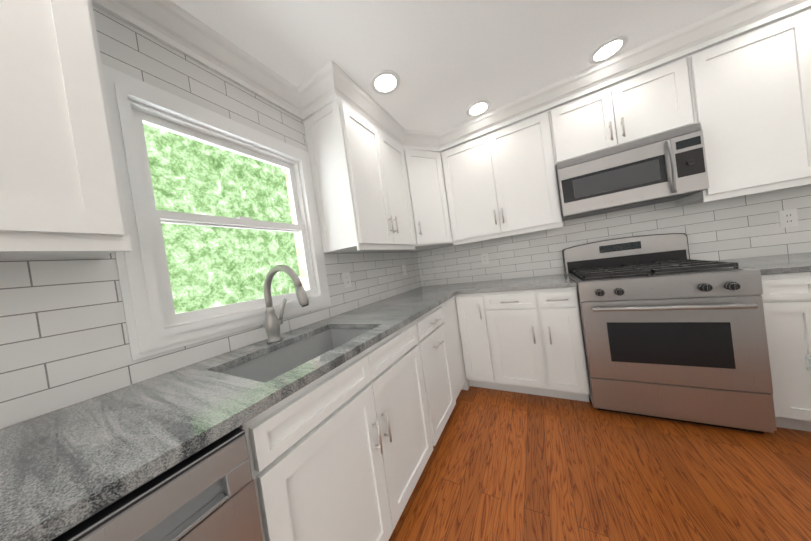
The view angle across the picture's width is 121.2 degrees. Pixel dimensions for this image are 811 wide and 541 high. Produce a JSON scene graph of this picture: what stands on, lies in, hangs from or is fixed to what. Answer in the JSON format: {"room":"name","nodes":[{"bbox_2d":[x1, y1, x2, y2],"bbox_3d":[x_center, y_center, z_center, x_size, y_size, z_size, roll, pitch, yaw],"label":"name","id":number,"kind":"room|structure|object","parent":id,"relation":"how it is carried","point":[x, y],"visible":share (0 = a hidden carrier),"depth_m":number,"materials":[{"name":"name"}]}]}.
{"room":"kitchen","nodes":[
{"label":"kitchen","id":0,"kind":"room"},
{"bbox_2d":[0,4,420,428],"bbox_3d":[-1.491,0.192,-0.032,0.084,2.400,6.970,-7,1,29],"label":"wall","id":1,"kind":"structure","parent":0,"point":[64,340],"depth_m":0.79,"materials":[{"name":"white tile"}]},
{"bbox_2d":[0,0,131,258],"bbox_3d":[-1.208,-0.456,0.163,0.377,0.942,1.180,-7,1,29],"label":"upper cabinet","id":2,"kind":"object","parent":1,"relation":"attached to","point":[61,194],"visible":1,"depth_m":0.53,"materials":[{"name":"white paint"}]},
{"bbox_2d":[102,64,330,359],"bbox_3d":[-0.839,-0.243,1.203,0.099,1.060,0.905,-7,1,29],"label":"window","id":3,"kind":"structure","parent":1,"relation":"in","point":[152,318],"depth_m":0.94,"materials":[{"name":"white paint"}]},
{"bbox_2d":[284,169,306,289],"bbox_3d":[-0.730,0.060,1.530,0.099,3.000,5.650,-7,1,29],"label":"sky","id":4,"kind":"structure","parent":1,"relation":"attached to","point":[300,259],"depth_m":1.60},
{"bbox_2d":[343,272,351,287],"bbox_3d":[-0.447,0.072,1.758,0.008,0.114,0.070,-7,1,29],"label":"electrical outlet","id":5,"kind":"object","parent":1,"relation":"attached to","point":[347,279],"visible":1,"depth_m":1.75,"materials":[{"name":"plastic"}]},
{"bbox_2d":[304,99,415,252],"bbox_3d":[-0.281,-0.614,1.835,0.377,0.942,0.794,-7,1,29],"label":"upper cabinet","id":6,"kind":"object","parent":1,"relation":"attached to","point":[360,182],"visible":1,"depth_m":1.55,"materials":[{"name":"white paint"}]},
{"bbox_2d":[402,265,406,275],"bbox_3d":[-0.012,-0.002,2.543,0.008,0.114,0.070,-7,1,29],"label":"electrical outlet","id":7,"kind":"object","parent":1,"relation":"attached to","point":[404,269],"visible":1,"depth_m":2.53,"materials":[{"name":"plastic"}]},
{"bbox_2d":[388,148,452,251],"bbox_3d":[0.161,-0.699,2.429,0.577,0.914,0.683,-7,1,29],"label":"upper cabinet","id":8,"kind":"object","parent":1,"relation":"attached to","point":[428,198],"visible":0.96,"depth_m":2.20,"materials":[{"name":"white paint"}]},
{"bbox_2d":[171,0,810,152],"bbox_3d":[1.047,-1.404,-1.487,6.720,0.100,7.150,-7,1,29],"label":"ceiling","id":9,"kind":"structure","parent":0,"point":[449,62],"depth_m":1.29,"materials":[{"name":"paint"}]},
{"bbox_2d":[371,70,399,94],"bbox_3d":[-0.131,-1.232,1.506,0.196,0.008,0.196,-7,1,29],"label":"recessed light","id":10,"kind":"object","parent":9,"relation":"in","point":[386,82],"visible":1,"depth_m":1.50,"materials":[{"name":"white paint"}]},
{"bbox_2d":[466,100,490,116],"bbox_3d":[0.605,-1.342,1.902,0.196,0.008,0.196,-7,1,29],"label":"recessed light","id":11,"kind":"object","parent":9,"relation":"in","point":[477,108],"visible":1,"depth_m":1.89,"materials":[{"name":"white paint"}]},
{"bbox_2d":[589,35,627,63],"bbox_3d":[1.322,-1.436,1.496,0.196,0.008,0.196,-7,1,29],"label":"recessed light","id":12,"kind":"object","parent":9,"relation":"in","point":[608,48],"visible":1,"depth_m":1.49,"materials":[{"name":"white paint"}]},
{"bbox_2d":[388,386,810,540],"bbox_3d":[1.395,1.071,-1.447,6.720,0.100,7.150,-7,1,29],"label":"floor","id":13,"kind":"structure","parent":0,"point":[501,465],"depth_m":1.13,"materials":[{"name":"brown wood"}]},
{"bbox_2d":[50,427,262,540],"bbox_3d":[-0.726,0.854,0.423,0.630,0.862,0.611,-7,1,29],"label":"dishwasher","id":14,"kind":"object","parent":13,"relation":"on","point":[207,493],"visible":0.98,"depth_m":0.45,"materials":[{"name":"silver metal"}]},
{"bbox_2d":[239,321,432,540],"bbox_3d":[-0.357,0.783,1.085,0.672,0.877,0.903,-7,1,29],"label":"base cabinet","id":15,"kind":"object","parent":13,"relation":"on","point":[342,452],"visible":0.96,"depth_m":0.80,"materials":[{"name":"white paint"}]},
{"bbox_2d":[414,301,457,445],"bbox_3d":[-0.045,0.730,1.683,0.639,0.876,0.451,-7,1,29],"label":"base cabinet","id":16,"kind":"object","parent":13,"relation":"on","point":[439,343],"depth_m":1.51,"materials":[{"name":"white paint"}]},
{"bbox_2d":[446,296,469,394],"bbox_3d":[0.138,0.699,2.012,0.639,0.876,0.437,-7,1,29],"label":"base cabinet","id":17,"kind":"object","parent":13,"relation":"on","point":[451,309],"depth_m":1.94,"materials":[{"name":"white paint"}]},
{"bbox_2d":[0,283,463,540],"bbox_3d":[-0.493,0.443,0.943,0.643,0.222,4.093,-7,1,29],"label":"countertop","id":18,"kind":"structure","parent":17,"relation":"on","point":[64,469],"depth_m":0.55,"materials":[{"name":"stone"}]},
{"bbox_2d":[264,265,308,342],"bbox_3d":[-0.561,0.152,1.096,0.300,0.365,0.120,-7,1,29],"label":"faucet","id":19,"kind":"object","parent":18,"relation":"on","point":[273,322],"visible":1,"depth_m":1.10,"materials":[{"name":"silver metal"}]},
{"bbox_2d":[456,274,576,294],"bbox_3d":[0.975,0.121,2.060,0.839,0.030,0.673,-7,1,29],"label":"countertop","id":20,"kind":"structure","parent":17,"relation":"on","point":[559,280],"depth_m":1.92,"materials":[{"name":"stone"}]},
{"bbox_2d":[455,287,589,401],"bbox_3d":[1.021,0.573,2.085,0.884,0.877,0.672,-7,1,29],"label":"base cabinet","id":21,"kind":"object","parent":13,"relation":"on","point":[526,341],"visible":0.98,"depth_m":1.79,"materials":[{"name":"white paint"}]},
{"bbox_2d":[562,233,776,433],"bbox_3d":[1.695,0.337,1.640,0.772,1.171,0.737,-7,1,29],"label":"range","id":22,"kind":"object","parent":13,"relation":"on","point":[672,330],"visible":1,"depth_m":1.37,"materials":[{"name":"silver metal"}]},
{"bbox_2d":[759,272,810,431],"bbox_3d":[2.197,0.418,1.436,0.276,0.876,0.639,-7,1,29],"label":"base cabinet","id":23,"kind":"object","parent":13,"relation":"on","point":[786,298],"visible":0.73,"depth_m":1.18,"materials":[{"name":"white paint"}]},
{"bbox_2d":[716,252,810,274],"bbox_3d":[2.895,-0.132,0.989,2.050,0.030,0.643,-7,1,29],"label":"countertop","id":24,"kind":"structure","parent":23,"relation":"on","point":[786,263],"depth_m":1.30,"materials":[{"name":"stone"}]},
{"bbox_2d":[417,184,810,286],"bbox_3d":[2.828,-0.439,1.431,6.720,2.400,0.140,-7,1,29],"label":"wall","id":25,"kind":"structure","parent":0,"point":[743,226],"depth_m":1.83,"materials":[{"name":"white tile"}]},
{"bbox_2d":[92,0,810,151],"bbox_3d":[1.569,-1.385,-0.033,5.677,0.129,3.220,-8,1,24],"label":"crown molding","id":26,"kind":"structure","parent":25,"relation":"attached to","point":[171,24],"depth_m":1.40,"materials":[{"name":"white paint"}]},
{"bbox_2d":[481,253,488,264],"bbox_3d":[0.862,-0.124,2.482,0.070,0.114,0.008,-7,1,29],"label":"electrical outlet","id":27,"kind":"object","parent":25,"relation":"attached to","point":[484,258],"visible":1,"depth_m":2.48,"materials":[{"name":"plastic"}]},
{"bbox_2d":[441,110,562,243],"bbox_3d":[0.888,-0.798,2.212,0.923,0.914,0.344,-7,1,29],"label":"upper cabinet","id":28,"kind":"object","parent":25,"relation":"attached to","point":[501,182],"depth_m":2.03,"materials":[{"name":"white paint"}]},
{"bbox_2d":[549,54,700,162],"bbox_3d":[1.585,-1.128,1.794,0.760,0.442,0.344,-7,1,29],"label":"upper cabinet","id":29,"kind":"object","parent":25,"relation":"attached to","point":[662,99],"depth_m":1.61,"materials":[{"name":"white paint"}]},
{"bbox_2d":[555,122,708,220],"bbox_3d":[1.618,-0.688,1.752,0.755,0.426,0.456,-7,1,29],"label":"over-the-range microwave","id":30,"kind":"object","parent":29,"relation":"attached to","point":[671,165],"visible":1,"depth_m":1.58,"materials":[{"name":"silver metal"}]},
{"bbox_2d":[676,8,810,205],"bbox_3d":[2.336,-0.989,1.391,0.898,0.914,0.344,-7,1,29],"label":"upper cabinet","id":31,"kind":"object","parent":25,"relation":"attached to","point":[744,100],"depth_m":1.35,"materials":[{"name":"white paint"}]},
{"bbox_2d":[778,209,798,227],"bbox_3d":[2.552,-0.346,1.524,0.070,0.114,0.008,-7,1,29],"label":"electrical outlet","id":32,"kind":"object","parent":25,"relation":"attached to","point":[788,218],"visible":1,"depth_m":1.52,"materials":[{"name":"plastic"}]},
{"bbox_2d":[805,355,810,370],"bbox_3d":[1.276,0.120,-0.513,1.825,0.030,1.160,-7,1,29],"label":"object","id":33,"kind":"structure","parent":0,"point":[808,361],"depth_m":0.43,"materials":[{"name":"stone"}]},
{"label":"outside","id":34,"kind":"structure","parent":0,"visible":0},
{"bbox_2d":[143,124,299,313],"bbox_3d":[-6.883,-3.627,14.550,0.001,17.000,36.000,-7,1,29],"label":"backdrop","id":35,"kind":"structure","parent":34,"point":[175,170],"depth_m":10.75,"materials":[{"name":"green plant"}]}
]}

